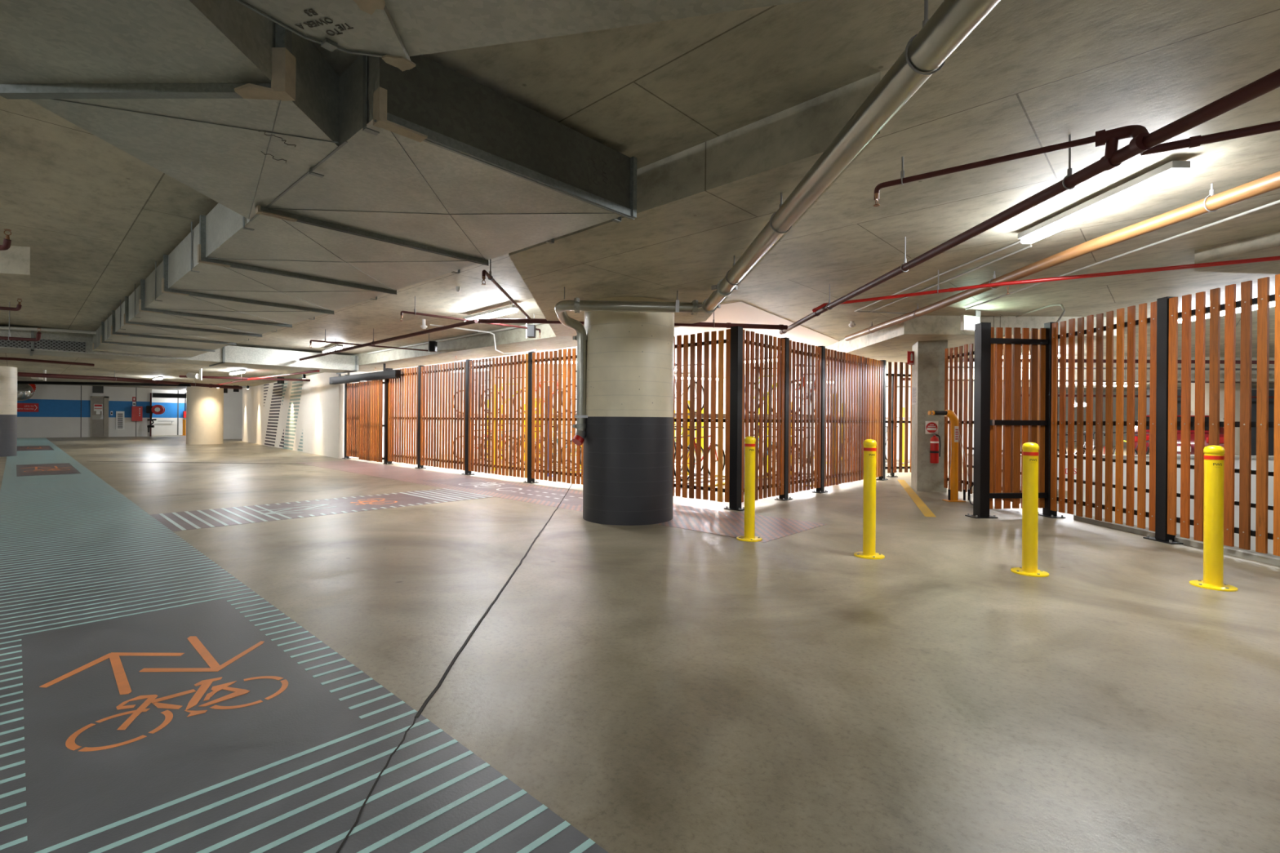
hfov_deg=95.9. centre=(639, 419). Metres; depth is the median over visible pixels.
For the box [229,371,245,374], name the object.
diffuser
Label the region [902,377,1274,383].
pipe
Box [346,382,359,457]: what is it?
fence
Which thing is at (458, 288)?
smoke detector
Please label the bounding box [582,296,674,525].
column round
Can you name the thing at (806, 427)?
bicycle
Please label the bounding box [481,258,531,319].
sprinkler line
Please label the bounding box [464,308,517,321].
diffuser
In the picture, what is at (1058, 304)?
conduit
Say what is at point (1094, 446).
bicycle
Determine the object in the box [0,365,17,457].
column
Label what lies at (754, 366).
bicycle
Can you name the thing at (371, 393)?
sliding door
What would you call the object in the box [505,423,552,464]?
bicycle
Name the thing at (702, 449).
bicycle
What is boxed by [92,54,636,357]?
air duct
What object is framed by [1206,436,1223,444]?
tail light
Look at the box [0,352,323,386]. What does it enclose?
ceiling
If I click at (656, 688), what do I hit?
floor
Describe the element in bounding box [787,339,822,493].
fence
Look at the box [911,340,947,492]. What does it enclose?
column square
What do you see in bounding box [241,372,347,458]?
wall
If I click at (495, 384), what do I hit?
pole
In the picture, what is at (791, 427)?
bicycle
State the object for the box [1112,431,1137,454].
bicycle
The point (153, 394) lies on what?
trim
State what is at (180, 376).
pipe
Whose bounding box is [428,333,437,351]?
loudspeaker
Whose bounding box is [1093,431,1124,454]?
bicycle
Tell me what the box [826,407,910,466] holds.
bicycle rack
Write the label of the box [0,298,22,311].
sprinkler line
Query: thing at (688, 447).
bicycle
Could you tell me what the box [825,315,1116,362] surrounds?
ceiling beam
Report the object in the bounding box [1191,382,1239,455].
column
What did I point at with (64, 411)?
wall
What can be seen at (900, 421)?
fence
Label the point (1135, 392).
wall
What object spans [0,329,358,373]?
ceiling beam
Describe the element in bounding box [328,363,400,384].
door track
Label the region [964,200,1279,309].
conduit
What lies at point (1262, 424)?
fence
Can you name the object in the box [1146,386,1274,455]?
wall
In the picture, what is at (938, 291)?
pipe
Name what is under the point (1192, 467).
rail
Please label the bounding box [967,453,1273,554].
wall
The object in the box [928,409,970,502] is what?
stand
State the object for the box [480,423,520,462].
bicycle
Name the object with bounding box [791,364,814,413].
bicycle
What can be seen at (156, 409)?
hose reel
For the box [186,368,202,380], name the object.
security camera
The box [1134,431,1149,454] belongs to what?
bicycle
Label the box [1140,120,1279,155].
branch
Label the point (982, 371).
gate post
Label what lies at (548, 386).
pole
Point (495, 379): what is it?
bicycle
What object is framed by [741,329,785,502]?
fence
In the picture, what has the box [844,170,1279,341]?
pipe
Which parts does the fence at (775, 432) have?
rail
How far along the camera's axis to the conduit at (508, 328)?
11.80 m
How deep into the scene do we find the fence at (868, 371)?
10.64 m
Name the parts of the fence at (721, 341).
rail, rail, rail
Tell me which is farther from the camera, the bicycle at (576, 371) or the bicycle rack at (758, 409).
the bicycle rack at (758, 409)
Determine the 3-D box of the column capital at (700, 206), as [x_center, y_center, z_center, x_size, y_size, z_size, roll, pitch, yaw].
[-0.082,-1.551,6.278,2.238,0.300,7.095,0,0,-3]
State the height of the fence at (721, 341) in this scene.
2.366 m
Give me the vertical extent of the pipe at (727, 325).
0.343 m
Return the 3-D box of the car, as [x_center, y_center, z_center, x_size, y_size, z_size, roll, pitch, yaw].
[13.505,0.565,14.577,1.760,1.470,4.300,0,0,41]
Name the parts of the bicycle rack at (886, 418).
guide post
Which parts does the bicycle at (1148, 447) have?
frame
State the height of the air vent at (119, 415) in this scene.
1.077 m
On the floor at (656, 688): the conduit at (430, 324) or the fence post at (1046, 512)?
the fence post at (1046, 512)
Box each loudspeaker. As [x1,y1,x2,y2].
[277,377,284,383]
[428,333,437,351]
[525,316,536,337]
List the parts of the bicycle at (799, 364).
frame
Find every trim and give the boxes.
[102,461,302,464]
[151,392,186,398]
[336,717,416,852]
[414,477,576,717]
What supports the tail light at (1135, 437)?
attached to the car
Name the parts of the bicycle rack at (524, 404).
guide post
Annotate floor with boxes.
[0,435,1279,852]
[886,443,1126,473]
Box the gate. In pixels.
[989,327,1048,509]
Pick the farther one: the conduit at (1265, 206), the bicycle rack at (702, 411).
the bicycle rack at (702, 411)
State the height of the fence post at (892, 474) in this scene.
2.200 m
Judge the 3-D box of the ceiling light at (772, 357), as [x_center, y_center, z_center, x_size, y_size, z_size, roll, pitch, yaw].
[2.859,-1.531,13.870,1.450,0.295,0.120,0,0,40]
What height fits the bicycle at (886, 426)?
1.006 m
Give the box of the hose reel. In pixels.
[146,404,164,432]
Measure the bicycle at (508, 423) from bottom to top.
1.006 m
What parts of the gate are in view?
rail, rail, rail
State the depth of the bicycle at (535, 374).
14.34 m
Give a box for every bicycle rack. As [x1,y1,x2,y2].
[453,404,535,464]
[505,398,581,471]
[560,413,581,473]
[674,400,725,486]
[674,408,703,452]
[744,393,839,486]
[758,408,814,457]
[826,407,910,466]
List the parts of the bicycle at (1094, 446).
frame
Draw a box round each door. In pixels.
[89,395,108,437]
[358,379,384,462]
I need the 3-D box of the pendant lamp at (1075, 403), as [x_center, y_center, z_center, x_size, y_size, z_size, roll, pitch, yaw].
[18.848,-1.062,25.000,0.240,0.997,0.240,0,0,0]
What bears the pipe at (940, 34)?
hanging from the ceiling at (95, 219)
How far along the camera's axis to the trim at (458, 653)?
3.19 m
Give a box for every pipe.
[0,356,94,366]
[17,370,242,389]
[17,381,191,386]
[149,392,151,436]
[179,373,310,381]
[217,369,319,385]
[298,319,478,360]
[478,311,787,329]
[555,286,703,445]
[697,0,1000,314]
[779,68,1279,334]
[812,255,1279,312]
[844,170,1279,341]
[885,386,1274,390]
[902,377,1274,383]
[948,365,1274,370]
[963,358,1274,364]
[1021,394,1274,398]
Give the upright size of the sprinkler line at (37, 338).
0.583 m
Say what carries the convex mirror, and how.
hanging from the ceiling at (95, 219)
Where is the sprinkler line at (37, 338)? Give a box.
[0,302,41,341]
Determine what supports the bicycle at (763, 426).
on the bicycle rack at (836, 393)
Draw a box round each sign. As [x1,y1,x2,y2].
[17,403,38,412]
[906,351,913,364]
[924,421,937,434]
[960,310,980,331]
[1057,457,1095,479]
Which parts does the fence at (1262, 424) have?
rail, rail, rail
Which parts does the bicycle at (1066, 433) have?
frame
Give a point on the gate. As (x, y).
(1025, 341)
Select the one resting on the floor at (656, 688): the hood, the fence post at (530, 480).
the fence post at (530, 480)
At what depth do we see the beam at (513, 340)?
12.00 m
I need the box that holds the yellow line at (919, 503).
[897,480,935,516]
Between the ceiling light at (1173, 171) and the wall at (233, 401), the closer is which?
the ceiling light at (1173, 171)
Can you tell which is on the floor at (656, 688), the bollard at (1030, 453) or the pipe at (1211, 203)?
the bollard at (1030, 453)
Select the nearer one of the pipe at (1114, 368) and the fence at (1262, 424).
the fence at (1262, 424)
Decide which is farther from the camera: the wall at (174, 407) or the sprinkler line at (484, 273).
the wall at (174, 407)
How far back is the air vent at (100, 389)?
32.86 m
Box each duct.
[0,0,347,221]
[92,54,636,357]
[235,0,812,71]
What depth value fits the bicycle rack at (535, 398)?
14.54 m
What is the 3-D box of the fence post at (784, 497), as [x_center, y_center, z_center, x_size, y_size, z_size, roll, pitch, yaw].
[2.204,-0.019,8.818,0.160,2.470,0.260,0,0,43]
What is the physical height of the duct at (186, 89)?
0.381 m
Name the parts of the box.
panel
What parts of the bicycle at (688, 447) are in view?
frame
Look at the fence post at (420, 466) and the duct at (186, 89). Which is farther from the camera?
the fence post at (420, 466)
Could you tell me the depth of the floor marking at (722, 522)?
8.89 m
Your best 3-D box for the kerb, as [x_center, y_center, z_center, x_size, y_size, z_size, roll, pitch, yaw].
[5.561,1.216,-0.400,0.220,0.050,15.201,0,0,0]
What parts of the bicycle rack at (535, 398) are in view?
guide post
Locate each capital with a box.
[0,245,30,297]
[508,71,880,336]
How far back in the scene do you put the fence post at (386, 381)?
15.01 m
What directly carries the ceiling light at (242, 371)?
attached to the ceiling at (102, 367)
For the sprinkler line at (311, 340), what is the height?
0.369 m
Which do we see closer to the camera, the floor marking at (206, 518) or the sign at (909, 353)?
the floor marking at (206, 518)
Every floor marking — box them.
[150,488,494,531]
[297,460,826,542]
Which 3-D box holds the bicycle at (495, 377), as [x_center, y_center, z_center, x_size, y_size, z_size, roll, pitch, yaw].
[-3.511,-0.660,15.286,0.589,1.006,1.658,0,0,43]
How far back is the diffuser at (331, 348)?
13.40 m
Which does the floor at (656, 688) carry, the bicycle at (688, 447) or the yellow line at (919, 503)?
the yellow line at (919, 503)
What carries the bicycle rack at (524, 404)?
on the floor at (656, 688)
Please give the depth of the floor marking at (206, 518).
7.53 m
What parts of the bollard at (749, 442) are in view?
plate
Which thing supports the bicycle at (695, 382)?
on the bicycle rack at (682, 414)
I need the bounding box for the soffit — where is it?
[1194,231,1279,274]
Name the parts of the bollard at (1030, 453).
plate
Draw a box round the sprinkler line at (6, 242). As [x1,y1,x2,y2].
[0,228,11,250]
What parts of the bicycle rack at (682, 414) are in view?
guide post, arm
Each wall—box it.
[17,384,151,438]
[151,389,186,435]
[223,385,252,439]
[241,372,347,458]
[347,365,577,457]
[674,368,1021,461]
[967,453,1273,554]
[1020,391,1146,446]
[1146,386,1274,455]
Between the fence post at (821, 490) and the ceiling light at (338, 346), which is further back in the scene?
the ceiling light at (338, 346)
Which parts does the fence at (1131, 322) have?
rail, rail, rail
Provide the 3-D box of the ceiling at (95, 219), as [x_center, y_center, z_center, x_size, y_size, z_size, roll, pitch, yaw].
[0.067,-1.796,16.279,90.000,0.208,56.000,0,0,43]
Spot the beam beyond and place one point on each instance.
(1254, 373)
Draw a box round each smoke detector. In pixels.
[420,319,427,328]
[455,286,460,292]
[848,320,855,327]
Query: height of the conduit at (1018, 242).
0.022 m
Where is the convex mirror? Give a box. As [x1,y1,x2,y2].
[17,383,35,400]
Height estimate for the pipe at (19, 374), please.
0.623 m
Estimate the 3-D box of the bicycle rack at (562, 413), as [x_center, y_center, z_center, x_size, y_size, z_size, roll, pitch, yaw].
[-0.598,0.321,12.626,2.160,1.750,1.650,0,0,43]
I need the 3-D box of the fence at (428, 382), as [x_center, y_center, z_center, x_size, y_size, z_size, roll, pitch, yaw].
[-4.485,-0.096,13.137,2.054,2.365,0.075,0,0,43]
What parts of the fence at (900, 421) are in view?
rail, rail, rail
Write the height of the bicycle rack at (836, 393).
1.750 m
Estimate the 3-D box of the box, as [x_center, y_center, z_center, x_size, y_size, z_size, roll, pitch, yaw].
[-29.513,-0.947,37.463,0.200,1.612,0.211,0,0,43]
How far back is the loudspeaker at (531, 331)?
9.20 m
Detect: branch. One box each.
[873,135,1095,206]
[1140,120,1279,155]
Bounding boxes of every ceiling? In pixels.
[0,0,1279,393]
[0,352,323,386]
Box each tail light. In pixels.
[1134,435,1149,441]
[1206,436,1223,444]
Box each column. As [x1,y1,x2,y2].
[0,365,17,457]
[186,386,223,444]
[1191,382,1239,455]
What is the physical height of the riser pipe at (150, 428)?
2.600 m
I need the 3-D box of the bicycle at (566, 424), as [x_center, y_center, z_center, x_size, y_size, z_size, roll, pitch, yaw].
[-1.866,0.602,13.760,0.589,1.006,1.658,0,0,43]
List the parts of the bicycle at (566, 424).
frame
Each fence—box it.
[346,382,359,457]
[387,366,417,464]
[420,361,465,470]
[467,353,528,478]
[531,348,583,484]
[672,328,730,502]
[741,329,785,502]
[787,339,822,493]
[824,348,884,486]
[885,361,911,472]
[943,328,1041,508]
[1050,301,1156,531]
[1167,274,1279,556]
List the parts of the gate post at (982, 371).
plate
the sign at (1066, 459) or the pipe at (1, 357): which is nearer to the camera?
the sign at (1066, 459)
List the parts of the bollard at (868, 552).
plate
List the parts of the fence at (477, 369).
rail, rail, rail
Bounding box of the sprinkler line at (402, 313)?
[400,296,541,337]
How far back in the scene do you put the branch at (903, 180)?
3.44 m
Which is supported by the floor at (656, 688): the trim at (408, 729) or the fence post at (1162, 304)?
the fence post at (1162, 304)
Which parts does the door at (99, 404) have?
name plate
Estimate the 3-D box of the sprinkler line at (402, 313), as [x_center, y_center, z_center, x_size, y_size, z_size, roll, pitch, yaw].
[-2.449,-1.534,8.653,2.257,0.369,0.051,0,0,-42]
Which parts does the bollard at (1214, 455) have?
plate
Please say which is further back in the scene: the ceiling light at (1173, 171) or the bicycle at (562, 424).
the bicycle at (562, 424)
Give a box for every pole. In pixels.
[490,384,495,471]
[547,386,552,476]
[743,375,745,494]
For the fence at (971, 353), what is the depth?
9.18 m
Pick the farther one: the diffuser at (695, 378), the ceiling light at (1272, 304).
the diffuser at (695, 378)
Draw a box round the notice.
[911,386,915,404]
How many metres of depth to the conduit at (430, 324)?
10.58 m
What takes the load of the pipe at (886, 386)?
hanging from the ceiling at (95, 219)
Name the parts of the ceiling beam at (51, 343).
perforated panel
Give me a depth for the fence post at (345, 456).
16.92 m
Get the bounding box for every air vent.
[92,386,103,393]
[115,411,124,430]
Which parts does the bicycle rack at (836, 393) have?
guide post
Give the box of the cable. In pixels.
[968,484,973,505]
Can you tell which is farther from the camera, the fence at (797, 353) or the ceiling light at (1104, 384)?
the ceiling light at (1104, 384)
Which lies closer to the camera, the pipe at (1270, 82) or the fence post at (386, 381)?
the pipe at (1270, 82)
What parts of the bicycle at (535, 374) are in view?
frame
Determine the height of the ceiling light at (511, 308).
0.155 m
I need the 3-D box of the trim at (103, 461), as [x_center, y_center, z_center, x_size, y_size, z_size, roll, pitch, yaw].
[-11.620,1.111,15.027,5.970,0.003,0.092,0,0,3]
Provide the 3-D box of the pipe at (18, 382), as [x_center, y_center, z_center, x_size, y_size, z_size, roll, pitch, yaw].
[-18.229,-1.235,19.681,5.150,0.099,0.140,0,0,-10]
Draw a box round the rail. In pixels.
[967,446,1273,510]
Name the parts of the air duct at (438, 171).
panel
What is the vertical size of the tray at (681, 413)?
0.030 m
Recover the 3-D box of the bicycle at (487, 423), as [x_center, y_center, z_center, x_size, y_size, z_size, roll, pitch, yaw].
[-4.530,0.582,16.219,0.589,1.006,1.658,0,0,43]
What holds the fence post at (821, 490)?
on the floor at (656, 688)
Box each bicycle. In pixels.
[453,422,498,457]
[456,378,502,413]
[474,422,516,457]
[480,377,525,413]
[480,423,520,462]
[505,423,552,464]
[520,373,571,413]
[520,423,571,465]
[534,424,576,467]
[560,440,581,470]
[561,370,577,413]
[674,363,703,413]
[674,426,703,475]
[674,426,724,480]
[749,366,777,413]
[758,426,772,471]
[767,426,807,478]
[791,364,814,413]
[791,426,814,476]
[885,426,897,460]
[1057,431,1094,454]
[1083,431,1105,454]
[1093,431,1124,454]
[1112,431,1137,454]
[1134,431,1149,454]
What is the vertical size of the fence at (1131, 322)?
2.394 m
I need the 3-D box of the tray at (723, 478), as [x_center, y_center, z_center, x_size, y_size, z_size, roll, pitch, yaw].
[1.307,1.145,10.863,0.070,0.030,1.650,0,0,43]
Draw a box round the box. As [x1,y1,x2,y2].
[182,392,186,417]
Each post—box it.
[181,419,186,435]
[342,374,351,458]
[383,368,393,464]
[414,365,426,468]
[461,359,474,475]
[523,351,538,483]
[724,325,744,511]
[774,337,792,501]
[812,346,827,493]
[875,360,888,480]
[886,376,897,477]
[964,322,998,518]
[1038,321,1066,518]
[1142,296,1183,544]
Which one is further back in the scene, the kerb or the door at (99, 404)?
the door at (99, 404)
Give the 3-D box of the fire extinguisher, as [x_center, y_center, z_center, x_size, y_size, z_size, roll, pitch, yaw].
[4.997,0.472,9.808,0.141,0.520,0.169,0,0,-13]
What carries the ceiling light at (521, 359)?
hanging from the ceiling at (95, 219)
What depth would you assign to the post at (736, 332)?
7.76 m
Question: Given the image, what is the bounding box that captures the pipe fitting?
[1095,124,1150,159]
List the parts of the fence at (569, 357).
rail, rail, rail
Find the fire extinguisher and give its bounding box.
[929,432,940,463]
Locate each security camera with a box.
[31,369,46,381]
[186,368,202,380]
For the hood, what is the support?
attached to the convex mirror
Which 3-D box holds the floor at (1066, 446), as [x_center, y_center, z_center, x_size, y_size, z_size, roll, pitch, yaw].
[23.790,1.486,28.100,32.400,0.220,33.800,0,0,0]
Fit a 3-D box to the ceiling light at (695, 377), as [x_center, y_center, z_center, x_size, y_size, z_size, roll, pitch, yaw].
[1.747,-1.460,17.605,1.450,0.455,0.120,0,0,-14]
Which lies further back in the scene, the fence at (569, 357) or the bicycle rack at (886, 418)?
the bicycle rack at (886, 418)
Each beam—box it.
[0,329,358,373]
[351,323,577,372]
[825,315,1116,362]
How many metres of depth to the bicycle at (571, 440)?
12.58 m
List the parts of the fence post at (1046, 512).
plate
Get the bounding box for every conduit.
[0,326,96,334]
[367,323,543,354]
[430,324,537,354]
[853,240,1021,315]
[870,244,1032,312]
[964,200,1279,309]
[1015,303,1065,322]
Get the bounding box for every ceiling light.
[152,376,163,380]
[228,368,245,374]
[321,343,342,353]
[462,302,518,321]
[520,359,577,363]
[675,375,718,380]
[744,356,777,363]
[1017,160,1190,244]
[1102,382,1137,386]
[1177,301,1275,323]
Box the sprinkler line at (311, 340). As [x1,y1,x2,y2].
[309,328,457,359]
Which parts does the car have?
number plate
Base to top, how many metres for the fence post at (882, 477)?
2.470 m
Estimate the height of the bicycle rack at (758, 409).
1.750 m
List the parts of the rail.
rail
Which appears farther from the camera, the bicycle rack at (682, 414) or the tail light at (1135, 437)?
the tail light at (1135, 437)
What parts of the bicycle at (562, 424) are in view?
frame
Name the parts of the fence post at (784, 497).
plate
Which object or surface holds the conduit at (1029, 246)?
attached to the ceiling at (95, 219)
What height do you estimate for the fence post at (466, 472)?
2.470 m
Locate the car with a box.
[1134,413,1224,455]
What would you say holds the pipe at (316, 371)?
attached to the pipe at (19, 374)
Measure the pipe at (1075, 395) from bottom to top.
0.738 m
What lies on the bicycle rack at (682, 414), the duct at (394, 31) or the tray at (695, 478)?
the tray at (695, 478)
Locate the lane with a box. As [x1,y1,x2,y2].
[0,437,608,852]
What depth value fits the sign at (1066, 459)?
10.85 m
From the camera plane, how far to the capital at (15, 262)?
5.81 m
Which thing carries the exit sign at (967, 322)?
hanging from the ceiling at (95, 219)
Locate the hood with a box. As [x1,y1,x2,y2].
[29,384,35,391]
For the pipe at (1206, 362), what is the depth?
12.47 m
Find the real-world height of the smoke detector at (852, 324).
0.105 m
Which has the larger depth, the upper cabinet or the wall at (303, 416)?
the upper cabinet
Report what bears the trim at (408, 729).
on the lane
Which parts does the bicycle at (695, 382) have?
frame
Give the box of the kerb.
[1073,515,1279,566]
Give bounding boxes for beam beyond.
[948,355,1274,382]
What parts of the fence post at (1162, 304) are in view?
plate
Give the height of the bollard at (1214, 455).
1.044 m
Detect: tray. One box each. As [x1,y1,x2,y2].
[674,476,717,482]
[680,413,725,415]
[680,477,724,484]
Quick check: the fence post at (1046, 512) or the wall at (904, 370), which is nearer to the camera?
the fence post at (1046, 512)
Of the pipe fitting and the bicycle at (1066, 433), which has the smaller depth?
the pipe fitting
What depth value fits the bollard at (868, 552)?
5.11 m
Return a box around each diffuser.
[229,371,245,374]
[322,346,342,353]
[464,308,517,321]
[675,377,718,380]
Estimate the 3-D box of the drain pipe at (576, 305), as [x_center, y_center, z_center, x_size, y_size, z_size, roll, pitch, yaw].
[-0.193,-0.545,6.260,1.647,1.713,0.844,0,0,26]
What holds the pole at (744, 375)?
on the floor at (656, 688)
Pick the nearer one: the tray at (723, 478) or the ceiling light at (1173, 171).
the ceiling light at (1173, 171)
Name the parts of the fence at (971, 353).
rail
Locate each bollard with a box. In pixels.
[736,435,762,542]
[853,439,884,559]
[1010,442,1048,577]
[1189,445,1238,591]
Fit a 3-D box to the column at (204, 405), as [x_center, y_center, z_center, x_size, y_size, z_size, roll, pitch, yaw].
[-19.299,-0.253,25.600,1.320,2.620,1.320,0,0,43]
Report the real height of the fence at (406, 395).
2.366 m
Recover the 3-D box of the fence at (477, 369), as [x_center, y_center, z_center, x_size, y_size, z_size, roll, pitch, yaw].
[-2.875,-0.084,11.651,2.134,2.366,0.075,0,0,43]
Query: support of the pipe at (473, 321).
hanging from the ceiling at (95, 219)
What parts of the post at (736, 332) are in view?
plate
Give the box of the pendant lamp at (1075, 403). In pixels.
[1074,388,1076,407]
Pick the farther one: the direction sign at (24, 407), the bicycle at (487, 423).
the direction sign at (24, 407)
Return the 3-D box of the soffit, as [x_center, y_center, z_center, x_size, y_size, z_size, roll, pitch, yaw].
[7.115,-1.582,5.966,3.780,0.130,1.341,0,0,-30]
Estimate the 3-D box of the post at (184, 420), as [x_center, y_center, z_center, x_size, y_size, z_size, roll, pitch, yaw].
[-28.999,0.475,36.704,0.320,1.020,0.320,0,0,43]
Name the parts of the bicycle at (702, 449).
frame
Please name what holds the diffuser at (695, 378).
attached to the ceiling light at (695, 377)
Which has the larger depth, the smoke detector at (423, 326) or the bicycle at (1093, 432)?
the bicycle at (1093, 432)
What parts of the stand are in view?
padded arm, plate, instruction plate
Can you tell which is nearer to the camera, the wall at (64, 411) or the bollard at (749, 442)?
the bollard at (749, 442)
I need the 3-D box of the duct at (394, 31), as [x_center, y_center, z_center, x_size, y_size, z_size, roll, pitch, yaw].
[-0.574,-1.177,-0.441,1.908,0.195,4.283,0,0,13]
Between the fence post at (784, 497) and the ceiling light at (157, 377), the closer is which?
the fence post at (784, 497)
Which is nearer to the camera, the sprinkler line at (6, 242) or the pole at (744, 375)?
the sprinkler line at (6, 242)
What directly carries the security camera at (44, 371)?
attached to the ceiling at (102, 367)
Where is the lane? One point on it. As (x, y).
(152, 700)
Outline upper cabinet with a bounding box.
[131,406,142,421]
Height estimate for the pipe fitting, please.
0.209 m

